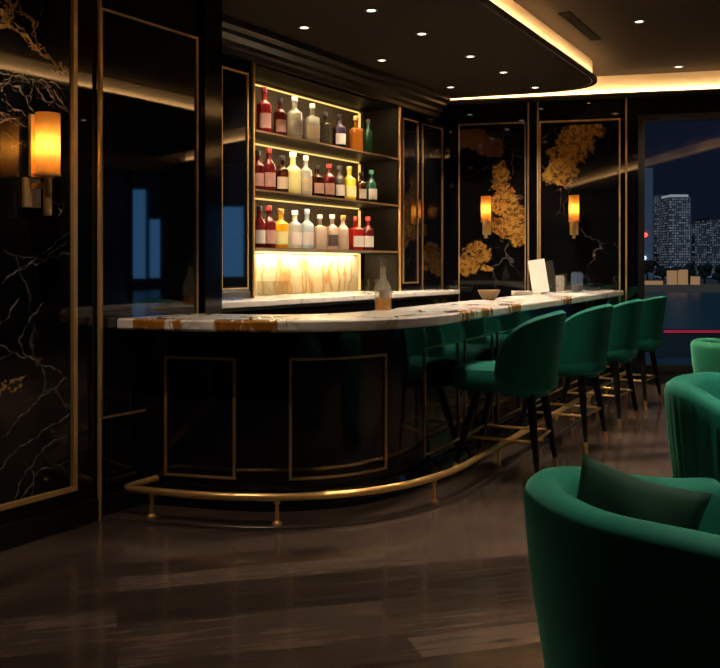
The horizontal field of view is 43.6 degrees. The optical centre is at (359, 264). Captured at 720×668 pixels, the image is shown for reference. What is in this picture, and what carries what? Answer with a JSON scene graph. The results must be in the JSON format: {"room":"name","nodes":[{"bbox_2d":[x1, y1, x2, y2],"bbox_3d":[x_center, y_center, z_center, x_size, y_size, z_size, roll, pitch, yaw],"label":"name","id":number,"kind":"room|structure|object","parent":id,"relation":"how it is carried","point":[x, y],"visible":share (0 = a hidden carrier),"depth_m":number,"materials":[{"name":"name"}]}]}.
{"room":"bar","nodes":[
{"label":"bar","id":0,"kind":"room"},
{"bbox_2d":[0,0,201,525],"bbox_3d":[-3.223,-0.310,3.325,1.314,3.420,6.640,0,0,32],"label":"wall","id":1,"kind":"structure","parent":0,"point":[149,72],"depth_m":5.14,"materials":[{"name":"black paint"}]},
{"bbox_2d":[0,0,71,504],"bbox_3d":[-2.075,-0.310,3.912,0.012,2.980,2.051,0,0,32],"label":"wall panel","id":2,"kind":"object","parent":1,"relation":"attached to","point":[35,35],"visible":0.99,"depth_m":4.57,"materials":[{"name":"black stone"}]},
{"bbox_2d":[22,111,60,215],"bbox_3d":[-1.585,-0.501,4.502,0.198,0.512,0.126,0,0,32],"label":"wall sconce","id":3,"kind":"object","parent":2,"relation":"attached to","point":[43,126],"visible":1,"depth_m":4.46,"materials":[{"name":"orange glass"}]},
{"bbox_2d":[0,0,77,510],"bbox_3d":[-2.068,-0.310,3.909,0.030,3.020,2.093,0,0,32],"label":"trim","id":4,"kind":"structure","parent":1,"relation":"attached to","point":[74,3],"depth_m":4.78,"materials":[{"name":"gold metal"}]},
{"bbox_2d":[0,490,142,551],"bbox_3d":[-2.818,1.340,2.708,0.025,0.120,6.020,0,0,32],"label":"baseboard","id":5,"kind":"structure","parent":1,"relation":"attached to","point":[34,528],"depth_m":4.71,"materials":[{"name":"black wood"}]},
{"bbox_2d":[97,0,101,520],"bbox_3d":[-1.427,-0.310,4.930,0.025,3.420,0.025,0,0,32],"label":"trim","id":6,"kind":"structure","parent":1,"relation":"attached to","point":[99,2],"depth_m":4.92,"materials":[{"name":"gold metal"}]},
{"bbox_2d":[102,7,197,418],"bbox_3d":[-1.221,-0.285,5.288,0.012,2.270,0.784,0,0,32],"label":"trim","id":7,"kind":"structure","parent":1,"relation":"attached to","point":[103,9],"depth_m":5.29,"materials":[{"name":"brown metal"}]},
{"bbox_2d":[202,0,221,313],"bbox_3d":[-0.941,-0.310,5.721,0.030,3.420,0.160,0,0,32],"label":"column","id":8,"kind":"structure","parent":1,"relation":"attached to","point":[211,9],"depth_m":5.69,"materials":[{"name":"black paint"}]},
{"bbox_2d":[451,0,596,98],"bbox_3d":[-0.369,-2.029,4.890,1.951,0.026,12.384,0,0,21],"label":"trim","id":9,"kind":"structure","parent":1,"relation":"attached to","point":[488,3],"depth_m":8.32,"materials":[{"name":"paint"}]},
{"bbox_2d":[464,0,591,96],"bbox_3d":[-0.405,-2.120,4.882,1.899,0.197,12.326,0,0,21],"label":"trim","id":10,"kind":"structure","parent":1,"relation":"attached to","point":[511,7],"depth_m":8.26,"materials":[{"name":"beige paint"}]},
{"bbox_2d":[222,53,449,299],"bbox_3d":[-0.667,-0.310,8.960,0.700,3.420,5.630,0,0,32],"label":"wall","id":11,"kind":"structure","parent":0,"point":[234,83],"depth_m":10.22,"materials":[{"name":"black paint"}]},
{"bbox_2d":[222,66,248,289],"bbox_3d":[-1.064,-0.725,7.646,0.014,1.870,0.360,0,0,32],"label":"trim","id":12,"kind":"structure","parent":11,"relation":"attached to","point":[223,67],"depth_m":7.78,"materials":[{"name":"gold metal"}]},
{"bbox_2d":[255,253,357,294],"bbox_3d":[-0.663,0.079,9.138,0.010,0.419,2.409,0,0,32],"label":"backsplash","id":13,"kind":"structure","parent":11,"relation":"attached to","point":[305,273],"depth_m":9.28,"materials":[{"name":"beige stone"}]},
{"bbox_2d":[252,62,400,297],"bbox_3d":[-0.431,-0.755,9.082,0.464,2.090,2.627,0,0,32],"label":"shelf","id":14,"kind":"object","parent":11,"relation":"attached to","point":[382,264],"visible":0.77,"depth_m":9.54,"materials":[{"name":"brown wood"}]},
{"bbox_2d":[255,150,263,188],"bbox_3d":[-0.915,-0.847,8.059,0.114,0.354,0.117,0,0,-16],"label":"bottle","id":15,"kind":"object","parent":14,"relation":"on","point":[259,167],"visible":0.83,"depth_m":8.02,"materials":[{"name":"red glass"}]},
{"bbox_2d":[255,206,265,247],"bbox_3d":[-0.904,-0.343,8.076,0.114,0.374,0.117,0,0,-24],"label":"bottle","id":16,"kind":"object","parent":14,"relation":"on","point":[260,225],"visible":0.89,"depth_m":8.03,"materials":[{"name":"red glass"}]},
{"bbox_2d":[257,87,270,131],"bbox_3d":[-0.867,-1.399,8.135,0.132,0.416,0.135,0,0,-23],"label":"bottle","id":17,"kind":"object","parent":14,"relation":"on","point":[263,107],"visible":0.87,"depth_m":8.08,"materials":[{"name":"red glass"}]},
{"bbox_2d":[263,148,275,190],"bbox_3d":[-0.830,-0.868,8.194,0.123,0.395,0.126,0,0,-25],"label":"bottle","id":18,"kind":"object","parent":14,"relation":"on","point":[269,166],"visible":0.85,"depth_m":8.14,"materials":[{"name":"red glass"}]},
{"bbox_2d":[264,206,275,247],"bbox_3d":[-0.830,-0.348,8.195,0.128,0.385,0.131,0,0,-38],"label":"bottle","id":19,"kind":"object","parent":14,"relation":"on","point":[270,223],"visible":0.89,"depth_m":8.14,"materials":[{"name":"red glass"}]},
{"bbox_2d":[274,98,285,134],"bbox_3d":[-0.740,-1.367,8.339,0.119,0.354,0.122,0,0,-19],"label":"bottle","id":20,"kind":"object","parent":14,"relation":"on","point":[279,114],"visible":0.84,"depth_m":8.29,"materials":[{"name":"red glass"}]},
{"bbox_2d":[275,209,288,247],"bbox_3d":[-0.735,-0.338,8.347,0.146,0.364,0.149,0,0,-16],"label":"bottle","id":21,"kind":"object","parent":14,"relation":"on","point":[282,227],"visible":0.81,"depth_m":8.29,"materials":[{"name":"orange glass"}]},
{"bbox_2d":[275,156,288,191],"bbox_3d":[-0.725,-0.842,8.364,0.123,0.343,0.126,0,0,-17],"label":"bottle","id":22,"kind":"object","parent":14,"relation":"on","point":[282,173],"visible":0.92,"depth_m":8.32,"materials":[{"name":"brown glass"}]},
{"bbox_2d":[287,152,300,193],"bbox_3d":[-0.635,-0.868,8.509,0.161,0.395,0.164,0,0,-17],"label":"bottle","id":23,"kind":"object","parent":14,"relation":"on","point":[294,171],"visible":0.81,"depth_m":8.44,"materials":[{"name":"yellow glass"}]},
{"bbox_2d":[290,210,301,244],"bbox_3d":[-0.618,-0.338,8.534,0.141,0.364,0.145,0,0,-35],"label":"bottle","id":24,"kind":"object","parent":14,"relation":"on","point":[296,236],"visible":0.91,"depth_m":8.47,"materials":[{"name":"clear glass"}]},
{"bbox_2d":[291,96,301,134],"bbox_3d":[-0.619,-1.393,8.534,0.141,0.406,0.145,0,0,-30],"label":"bottle","id":25,"kind":"object","parent":14,"relation":"on","point":[296,125],"visible":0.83,"depth_m":8.47,"materials":[{"name":"clear glass"}]},
{"bbox_2d":[300,209,313,248],"bbox_3d":[-0.513,-0.348,8.704,0.128,0.385,0.131,0,0,-22],"label":"bottle","id":26,"kind":"object","parent":14,"relation":"on","point":[307,228],"visible":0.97,"depth_m":8.65,"materials":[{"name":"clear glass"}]},
{"bbox_2d":[302,155,311,190],"bbox_3d":[-0.523,-0.863,8.687,0.123,0.385,0.126,0,0,-25],"label":"bottle","id":27,"kind":"object","parent":14,"relation":"on","point":[306,182],"visible":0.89,"depth_m":8.63,"materials":[{"name":"clear glass"}]},
{"bbox_2d":[306,103,319,138],"bbox_3d":[-0.466,-1.383,8.780,0.129,0.385,0.130,0,0,-17],"label":"bottle","id":28,"kind":"object","parent":14,"relation":"on","point":[313,131],"visible":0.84,"depth_m":8.72,"materials":[{"name":"clear glass"}]},
{"bbox_2d":[310,165,323,195],"bbox_3d":[-0.423,-0.827,8.848,0.112,0.312,0.113,0,0,-34],"label":"bottle","id":29,"kind":"object","parent":14,"relation":"on","point":[317,180],"visible":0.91,"depth_m":8.81,"materials":[{"name":"brown glass"}]},
{"bbox_2d":[319,112,330,143],"bbox_3d":[-0.350,-1.357,8.969,0.114,0.333,0.114,0,0,-27],"label":"bottle","id":30,"kind":"object","parent":14,"relation":"on","point":[325,127],"visible":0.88,"depth_m":8.92,"materials":[{"name":"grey glass"}]},
{"bbox_2d":[323,164,334,197],"bbox_3d":[-0.312,-0.842,9.026,0.119,0.343,0.122,0,0,-18],"label":"bottle","id":31,"kind":"object","parent":14,"relation":"on","point":[329,179],"visible":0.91,"depth_m":8.98,"materials":[{"name":"red glass"}]},
{"bbox_2d":[328,214,337,245],"bbox_3d":[-0.281,-0.332,9.077,0.128,0.354,0.131,0,0,-18],"label":"bottle","id":32,"kind":"object","parent":14,"relation":"on","point":[332,239],"visible":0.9,"depth_m":9.02,"materials":[{"name":"clear glass"}]},
{"bbox_2d":[333,114,345,147],"bbox_3d":[-0.212,-1.362,9.188,0.132,0.343,0.135,0,0,-24],"label":"bottle","id":33,"kind":"object","parent":14,"relation":"on","point":[339,131],"visible":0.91,"depth_m":9.14,"materials":[{"name":"purple glass"}]},
{"bbox_2d":[335,166,344,198],"bbox_3d":[-0.212,-0.842,9.188,0.114,0.343,0.117,0,0,-20],"label":"bottle","id":34,"kind":"object","parent":14,"relation":"on","point":[339,179],"visible":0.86,"depth_m":9.14,"materials":[{"name":"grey glass"}]},
{"bbox_2d":[344,166,355,199],"bbox_3d":[-0.111,-0.847,9.349,0.141,0.354,0.145,0,0,-30],"label":"bottle","id":35,"kind":"object","parent":14,"relation":"on","point":[350,182],"visible":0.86,"depth_m":9.29,"materials":[{"name":"yellow glass"}]},
{"bbox_2d":[348,217,363,249],"bbox_3d":[-0.043,-0.332,9.460,0.133,0.354,0.134,0,0,-34],"label":"bottle","id":36,"kind":"object","parent":14,"relation":"on","point":[355,234],"visible":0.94,"depth_m":9.41,"materials":[{"name":"red glass"}]},
{"bbox_2d":[349,116,362,150],"bbox_3d":[-0.043,-1.378,9.461,0.127,0.374,0.127,0,0,-16],"label":"bottle","id":37,"kind":"object","parent":14,"relation":"on","point":[355,133],"visible":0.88,"depth_m":9.41,"materials":[{"name":"orange glass"}]},
{"bbox_2d":[356,172,366,200],"bbox_3d":[0.010,-0.827,9.545,0.114,0.312,0.117,0,0,-37],"label":"bottle","id":38,"kind":"object","parent":14,"relation":"on","point":[361,191],"visible":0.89,"depth_m":9.50,"materials":[{"name":"brown glass"}]},
{"bbox_2d":[363,119,372,152],"bbox_3d":[0.083,-1.378,9.665,0.114,0.374,0.114,0,0,-27],"label":"bottle","id":39,"kind":"object","parent":14,"relation":"on","point":[367,134],"visible":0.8,"depth_m":9.62,"materials":[{"name":"green glass"}]},
{"bbox_2d":[363,217,373,249],"bbox_3d":[0.084,-0.338,9.663,0.128,0.364,0.131,0,0,-19],"label":"bottle","id":40,"kind":"object","parent":14,"relation":"on","point":[368,231],"visible":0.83,"depth_m":9.61,"materials":[{"name":"red glass"}]},
{"bbox_2d":[366,170,376,201],"bbox_3d":[0.121,-0.847,9.723,0.123,0.354,0.126,0,0,-28],"label":"bottle","id":41,"kind":"object","parent":14,"relation":"on","point":[371,185],"visible":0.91,"depth_m":9.67,"materials":[{"name":"green glass"}]},
{"bbox_2d":[222,14,450,117],"bbox_3d":[-0.386,-1.895,8.569,0.190,0.250,5.257,0,0,32],"label":"trim","id":42,"kind":"structure","parent":11,"relation":"attached to","point":[243,40],"depth_m":8.58,"materials":[{"name":"black wood"}]},
{"bbox_2d":[402,118,418,283],"bbox_3d":[0.579,-0.725,10.287,0.014,1.870,0.360,0,0,32],"label":"trim","id":43,"kind":"structure","parent":11,"relation":"attached to","point":[403,119],"depth_m":10.22,"materials":[{"name":"brown metal"}]},
{"bbox_2d":[422,123,442,289],"bbox_3d":[0.869,-0.380,10.754,0.012,2.560,0.520,0,0,32],"label":"trim","id":44,"kind":"structure","parent":11,"relation":"attached to","point":[422,123],"depth_m":10.68,"materials":[{"name":"brown metal"}]},
{"bbox_2d":[450,88,719,102],"bbox_3d":[5.867,-1.994,9.823,9.804,0.026,0.050,0,0,13],"label":"trim","id":45,"kind":"structure","parent":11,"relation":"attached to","point":[716,89],"depth_m":10.58,"materials":[{"name":"gold metal"}]},
{"bbox_2d":[451,71,719,99],"bbox_3d":[5.874,-2.103,9.853,9.804,0.232,0.010,0,0,13],"label":"trim","id":46,"kind":"structure","parent":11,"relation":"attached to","point":[702,79],"depth_m":10.46,"materials":[{"name":"beige"}]},
{"bbox_2d":[0,384,672,667],"bbox_3d":[2.439,1.450,5.008,10.350,0.100,15.880,0,0,32],"label":"floor","id":47,"kind":"structure","parent":0,"point":[449,585],"depth_m":3.88,"materials":[{"name":"brown wood"}]},
{"bbox_2d":[222,289,459,313],"bbox_3d":[-0.328,0.846,8.920,0.810,1.108,4.400,0,0,32],"label":"counter","id":48,"kind":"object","parent":47,"relation":"on","point":[345,301],"depth_m":8.49,"materials":[{"name":"stone"}]},
{"bbox_2d":[103,299,634,530],"bbox_3d":[1.124,0.883,7.649,1.492,1.034,7.287,0,0,32],"label":"bar counter","id":49,"kind":"object","parent":47,"relation":"on","point":[254,431],"depth_m":5.16,"materials":[{"name":"black paint"}]},
{"bbox_2d":[117,290,622,331],"bbox_3d":[1.095,0.333,7.720,1.367,0.065,7.116,0,0,32],"label":"countertop","id":50,"kind":"structure","parent":49,"relation":"on","point":[452,312],"depth_m":5.24,"materials":[{"name":"stone"}]},
{"bbox_2d":[478,290,499,299],"bbox_3d":[1.100,0.257,7.674,0.190,0.086,0.190,0,0,32],"label":"bowl","id":51,"kind":"object","parent":50,"relation":"on","point":[485,294],"visible":0.98,"depth_m":7.61,"materials":[{"name":"beige ceramic"}]},
{"bbox_2d":[511,291,532,295],"bbox_3d":[1.597,0.278,8.863,0.192,0.044,0.169,0,0,0],"label":"napkin stack","id":52,"kind":"object","parent":50,"relation":"on","point":[515,293],"visible":1,"depth_m":8.79,"materials":[{"name":"beige paper"}]},
{"bbox_2d":[528,259,548,292],"bbox_3d":[1.818,0.115,9.229,0.144,0.365,0.233,0,0,-30],"label":"menu card","id":53,"kind":"object","parent":50,"relation":"on","point":[537,268],"visible":0.95,"depth_m":9.21,"materials":[{"name":"white paper"}]},
{"bbox_2d":[571,273,582,291],"bbox_3d":[2.385,0.192,9.890,0.134,0.215,0.134,0,0,32],"label":"candle jar","id":54,"kind":"object","parent":50,"relation":"on","point":[574,287],"visible":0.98,"depth_m":9.84,"materials":[{"name":"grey glass"}]},
{"bbox_2d":[449,310,565,474],"bbox_3d":[0.990,0.849,6.046,0.754,1.103,0.628,0,0,24],"label":"bar stool","id":55,"kind":"object","parent":47,"relation":"on","point":[526,365],"visible":0.98,"depth_m":5.78,"materials":[{"name":"green fabric"}]},
{"bbox_2d":[512,304,612,453],"bbox_3d":[1.583,0.849,7.046,0.754,1.103,0.628,0,0,30],"label":"bar stool","id":56,"kind":"object","parent":47,"relation":"on","point":[586,334],"visible":0.78,"depth_m":6.74,"materials":[{"name":"green fabric"}]},
{"bbox_2d":[554,299,643,428],"bbox_3d":[2.137,0.849,8.069,0.754,1.103,0.628,0,0,32],"label":"bar stool","id":57,"kind":"object","parent":47,"relation":"on","point":[626,316],"visible":0.66,"depth_m":7.76,"materials":[{"name":"green fabric"}]},
{"bbox_2d":[524,466,719,667],"bbox_3d":[0.892,1.008,2.490,0.829,0.785,0.900,0,0,-13],"label":"armchair","id":58,"kind":"object","parent":47,"relation":"on","point":[611,590],"visible":0.87,"depth_m":2.18,"materials":[{"name":"green fabric"}]},
{"bbox_2d":[576,453,712,530],"bbox_3d":[0.756,0.765,2.532,0.435,0.420,0.171,0,0,29],"label":"throw pillow","id":59,"kind":"object","parent":58,"relation":"on","point":[602,486],"visible":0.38,"depth_m":2.50,"materials":[{"name":"green fabric"}]},
{"bbox_2d":[587,295,666,409],"bbox_3d":[2.691,0.849,9.091,0.754,1.103,0.628,0,0,33],"label":"bar stool","id":60,"kind":"object","parent":47,"relation":"on","point":[653,311],"visible":0.59,"depth_m":8.79,"materials":[{"name":"green fabric"}]},
{"bbox_2d":[664,372,719,482],"bbox_3d":[1.826,0.965,4.101,0.819,0.870,0.880,0,0,32],"label":"armchair","id":61,"kind":"object","parent":47,"relation":"on","point":[692,400],"visible":0.66,"depth_m":3.93,"materials":[{"name":"green fabric"}]},
{"bbox_2d":[690,338,719,372],"bbox_3d":[3.397,1.040,8.107,0.788,0.720,0.820,0,0,17],"label":"armchair","id":62,"kind":"object","parent":47,"relation":"on","point":[705,352],"visible":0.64,"depth_m":7.93,"materials":[{"name":"green fabric"}]},
{"bbox_2d":[222,0,590,96],"bbox_3d":[-1.228,-2.120,5.333,2.280,0.200,12.358,0,0,32],"label":"ceiling","id":63,"kind":"structure","parent":0,"point":[456,29],"depth_m":8.06,"materials":[{"name":"black paint"}]},
{"bbox_2d":[298,26,310,29],"bbox_3d":[-0.473,-2.015,7.644,0.110,0.010,0.110,0,0,32],"label":"recessed light","id":64,"kind":"object","parent":63,"relation":"in","point":[299,27],"visible":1,"depth_m":7.63,"materials":[{"name":"white"}]},
{"bbox_2d":[364,8,377,12],"bbox_3d":[0.089,-2.015,7.129,0.110,0.010,0.110,0,0,32],"label":"recessed light","id":65,"kind":"object","parent":63,"relation":"in","point":[369,10],"visible":1,"depth_m":7.12,"materials":[{"name":"white"}]},
{"bbox_2d":[415,32,427,35],"bbox_3d":[0.539,-2.015,7.850,0.110,0.010,0.110,0,0,32],"label":"recessed light","id":66,"kind":"object","parent":63,"relation":"in","point":[417,33],"visible":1,"depth_m":7.83,"materials":[{"name":"white"}]},
{"bbox_2d":[448,91,719,104],"bbox_3d":[5.889,-2.103,9.938,9.854,0.235,0.160,0,0,13],"label":"trim","id":67,"kind":"structure","parent":0,"point":[718,92],"depth_m":10.73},
{"bbox_2d":[450,94,719,373],"bbox_3d":[5.694,-0.410,10.196,10.554,3.620,0.250,0,0,13],"label":"wall","id":68,"kind":"structure","parent":0,"point":[608,108],"depth_m":10.81,"materials":[{"name":"black paint"}]},
{"bbox_2d":[460,127,524,300],"bbox_3d":[1.619,-0.240,11.038,0.795,2.880,0.012,0,0,13],"label":"wall panel","id":69,"kind":"object","parent":68,"relation":"attached to","point":[492,160],"visible":0.64,"depth_m":11.03,"materials":[{"name":"black stone"}]},
{"bbox_2d":[481,196,490,237],"bbox_3d":[1.534,-0.581,10.950,0.126,0.512,0.198,0,0,13],"label":"wall sconce","id":70,"kind":"object","parent":69,"relation":"attached to","point":[485,200],"visible":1,"depth_m":10.88,"materials":[{"name":"glass"}]},
{"bbox_2d":[459,122,525,301],"bbox_3d":[1.618,-0.260,11.034,0.819,2.960,0.023,0,0,14],"label":"trim","id":71,"kind":"structure","parent":68,"relation":"attached to","point":[504,122],"depth_m":11.03,"materials":[{"name":"brown metal"}]},
{"bbox_2d":[527,102,528,290],"bbox_3d":[2.042,-0.287,10.925,0.021,3.375,0.022,0,0,14],"label":"trim","id":72,"kind":"structure","parent":68,"relation":"attached to","point":[527,102],"depth_m":10.92,"materials":[{"name":"brown metal"}]},
{"bbox_2d":[537,102,538,258],"bbox_3d":[2.153,-0.287,10.898,0.021,3.375,0.022,0,0,14],"label":"trim","id":73,"kind":"structure","parent":68,"relation":"attached to","point":[537,102],"depth_m":10.89,"materials":[{"name":"gold metal"}]},
{"bbox_2d":[539,118,619,367],"bbox_3d":[2.630,-0.260,10.789,0.946,2.960,0.026,0,0,14],"label":"trim","id":74,"kind":"structure","parent":68,"relation":"attached to","point":[540,122],"depth_m":10.84,"materials":[{"name":"gold metal"}]},
{"bbox_2d":[541,123,618,365],"bbox_3d":[2.632,-0.240,10.795,0.920,2.880,0.011,0,0,13],"label":"wall panel","id":75,"kind":"object","parent":68,"relation":"attached to","point":[581,160],"visible":0.79,"depth_m":10.79,"materials":[{"name":"black stone"}]},
{"bbox_2d":[569,195,578,237],"bbox_3d":[2.546,-0.571,10.708,0.126,0.512,0.198,0,0,13],"label":"wall sconce","id":76,"kind":"object","parent":75,"relation":"attached to","point":[573,199],"visible":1,"depth_m":10.63,"materials":[{"name":"glass"}]},
{"bbox_2d":[625,98,626,300],"bbox_3d":[3.153,-0.287,10.658,0.021,3.375,0.022,0,0,13],"label":"trim","id":77,"kind":"structure","parent":68,"relation":"attached to","point":[625,98],"depth_m":10.65,"materials":[{"name":"gold metal"}]},
{"bbox_2d":[607,372,683,384],"bbox_3d":[5.904,1.340,10.001,9.854,0.120,0.030,0,0,13],"label":"baseboard","id":78,"kind":"structure","parent":68,"relation":"attached to","point":[664,378],"depth_m":10.57,"materials":[{"name":"black wood"}]},
{"bbox_2d":[638,112,719,371],"bbox_3d":[5.088,-0.260,10.280,3.665,3.020,0.190,0,0,13],"label":"window","id":79,"kind":"structure","parent":68,"relation":"in","point":[705,116],"depth_m":10.60,"materials":[{"name":"black metal"}]},
{"bbox_2d":[513,0,719,75],"bbox_3d":[2.439,-2.280,5.008,10.350,0.120,15.880,0,0,32],"label":"ceiling","id":80,"kind":"structure","parent":0,"point":[686,33],"depth_m":8.59,"materials":[{"name":"beige paint"}]},
{"bbox_2d":[558,11,600,40],"bbox_3d":[2.057,-2.216,8.378,0.100,0.008,1.100,0,0,29],"label":"ceiling vent","id":81,"kind":"object","parent":80,"relation":"in","point":[573,20],"visible":1,"depth_m":8.33,"materials":[{"name":"black metal"}]},
{"bbox_2d":[633,20,645,23],"bbox_3d":[2.542,-2.215,8.194,0.110,0.010,0.110,0,0,32],"label":"recessed light","id":82,"kind":"object","parent":80,"relation":"in","point":[635,21],"visible":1,"depth_m":8.19,"materials":[{"name":"white"}]},
{"label":"outside","id":83,"kind":"structure","parent":0,"visible":0},
{"bbox_2d":[645,279,719,364],"bbox_3d":[268.263,6.500,90.428,640.000,0.200,403.000,0,0,32],"label":"water","id":84,"kind":"structure","parent":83,"point":[683,310],"depth_m":123.88,"materials":[{"name":"teal liquid"}]},
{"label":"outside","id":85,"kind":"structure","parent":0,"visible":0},
{"bbox_2d":[645,168,652,278],"bbox_3d":[131.833,-19.433,429.100,9.800,51.667,21.800,0,0,0],"label":"office tower","id":86,"kind":"structure","parent":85,"point":[648,171],"depth_m":420.00,"materials":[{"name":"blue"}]},
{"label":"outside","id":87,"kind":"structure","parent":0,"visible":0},
{"bbox_2d":[653,195,665,276],"bbox_3d":[157.189,-15.078,479.000,6.267,42.956,18.000,0,0,0],"label":"office tower","id":88,"kind":"structure","parent":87,"point":[656,198],"depth_m":470.03,"materials":[{"name":"grey"}]},
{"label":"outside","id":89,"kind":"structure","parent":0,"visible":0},
{"bbox_2d":[659,194,690,277],"bbox_3d":[153.128,-13.694,438.000,10.033,40.189,16.000,0,0,0],"label":"office tower","id":90,"kind":"structure","parent":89,"point":[674,209],"depth_m":429.95,"materials":[{"name":"grey"}]},
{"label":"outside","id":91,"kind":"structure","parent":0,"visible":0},
{"bbox_2d":[691,224,706,277],"bbox_3d":[170.000,-7.050,459.000,7.000,26.900,18.000,0,0,0],"label":"office tower","id":92,"kind":"structure","parent":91,"point":[698,231],"depth_m":450.04,"materials":[{"name":"grey concrete"}]},
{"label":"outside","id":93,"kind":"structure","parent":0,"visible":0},
{"bbox_2d":[693,217,719,277],"bbox_3d":[184.767,-9.050,470.000,13.800,30.900,20.000,0,0,0],"label":"office tower","id":94,"kind":"structure","parent":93,"point":[713,223],"depth_m":460.04,"materials":[{"name":"grey"}]},
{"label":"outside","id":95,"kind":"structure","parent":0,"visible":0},
{"bbox_2d":[655,329,719,357],"bbox_3d":[26.517,5.473,63.000,12.389,1.853,2.000,0,0,0],"label":"jetty","id":96,"kind":"object","parent":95,"point":[673,345],"depth_m":62.00,"materials":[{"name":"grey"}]},
{"bbox_2d":[664,330,719,332],"bbox_3d":[25.602,4.577,61.930,9.400,0.180,0.100,0,0,0],"label":"light strip","id":97,"kind":"object","parent":96,"relation":"attached to","point":[665,331],"visible":1,"depth_m":61.88,"materials":[{"name":"pink"}]},
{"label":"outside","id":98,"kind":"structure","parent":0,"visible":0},
{"bbox_2d":[645,283,719,291],"bbox_3d":[179.989,5.600,232.392,208.021,1.600,159.129,0,0,32],"label":"quay","id":99,"kind":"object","parent":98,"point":[708,287],"depth_m":214.98,"materials":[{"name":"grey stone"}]},
{"bbox_2d":[645,260,654,279],"bbox_3d":[73.157,1.723,229.021,3.168,6.154,3.153,0,0,32],"label":"tree","id":100,"kind":"object","parent":99,"relation":"on","point":[649,265],"visible":0.77,"depth_m":228.29,"materials":[{"name":"black plant"}]},
{"bbox_2d":[645,280,664,284],"bbox_3d":[71.053,4.225,220.400,6.153,1.150,4.000,0,0,0],"label":"pavilion","id":101,"kind":"object","parent":99,"relation":"on","point":[647,282],"visible":0.64,"depth_m":219.01,"materials":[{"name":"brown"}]},
{"bbox_2d":[655,265,666,282],"bbox_3d":[78.829,2.426,235.094,2.974,4.748,3.447,0,0,32],"label":"tree","id":102,"kind":"object","parent":99,"relation":"on","point":[660,270],"visible":0.98,"depth_m":233.99,"materials":[{"name":"black plant"}]},
{"bbox_2d":[665,268,679,284],"bbox_3d":[76.407,2.765,220.400,2.260,4.070,4.000,0,0,0],"label":"pavilion","id":103,"kind":"object","parent":99,"relation":"on","point":[671,272],"visible":1,"depth_m":219.01,"materials":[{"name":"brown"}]},
{"bbox_2d":[675,267,690,284],"bbox_3d":[79.083,2.643,220.400,2.260,4.313,4.000,0,0,0],"label":"pavilion","id":104,"kind":"object","parent":99,"relation":"on","point":[683,272],"visible":0.93,"depth_m":219.01,"materials":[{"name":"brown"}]},
{"bbox_2d":[684,263,695,282],"bbox_3d":[86.132,2.103,235.086,3.359,5.394,3.394,0,0,32],"label":"tree","id":105,"kind":"object","parent":99,"relation":"on","point":[692,271],"visible":0.61,"depth_m":233.76,"materials":[{"name":"black plant"}]},
{"bbox_2d":[688,275,702,284],"bbox_3d":[82.125,3.617,220.400,2.017,2.367,4.000,0,0,0],"label":"pavilion","id":106,"kind":"object","parent":99,"relation":"on","point":[694,279],"visible":1,"depth_m":219.01,"materials":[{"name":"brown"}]},
{"bbox_2d":[697,263,712,283],"bbox_3d":[87.765,2.167,229.160,3.759,5.265,3.258,0,0,32],"label":"tree","id":107,"kind":"object","parent":99,"relation":"on","point":[705,270],"visible":0.99,"depth_m":228.46,"materials":[{"name":"black plant"}]},
{"bbox_2d":[712,265,719,282],"bbox_3d":[93.623,2.337,234.974,3.024,4.926,3.186,0,0,32],"label":"tree","id":108,"kind":"object","parent":99,"relation":"on","point":[716,276],"visible":1,"depth_m":234.31,"materials":[{"name":"black plant"}]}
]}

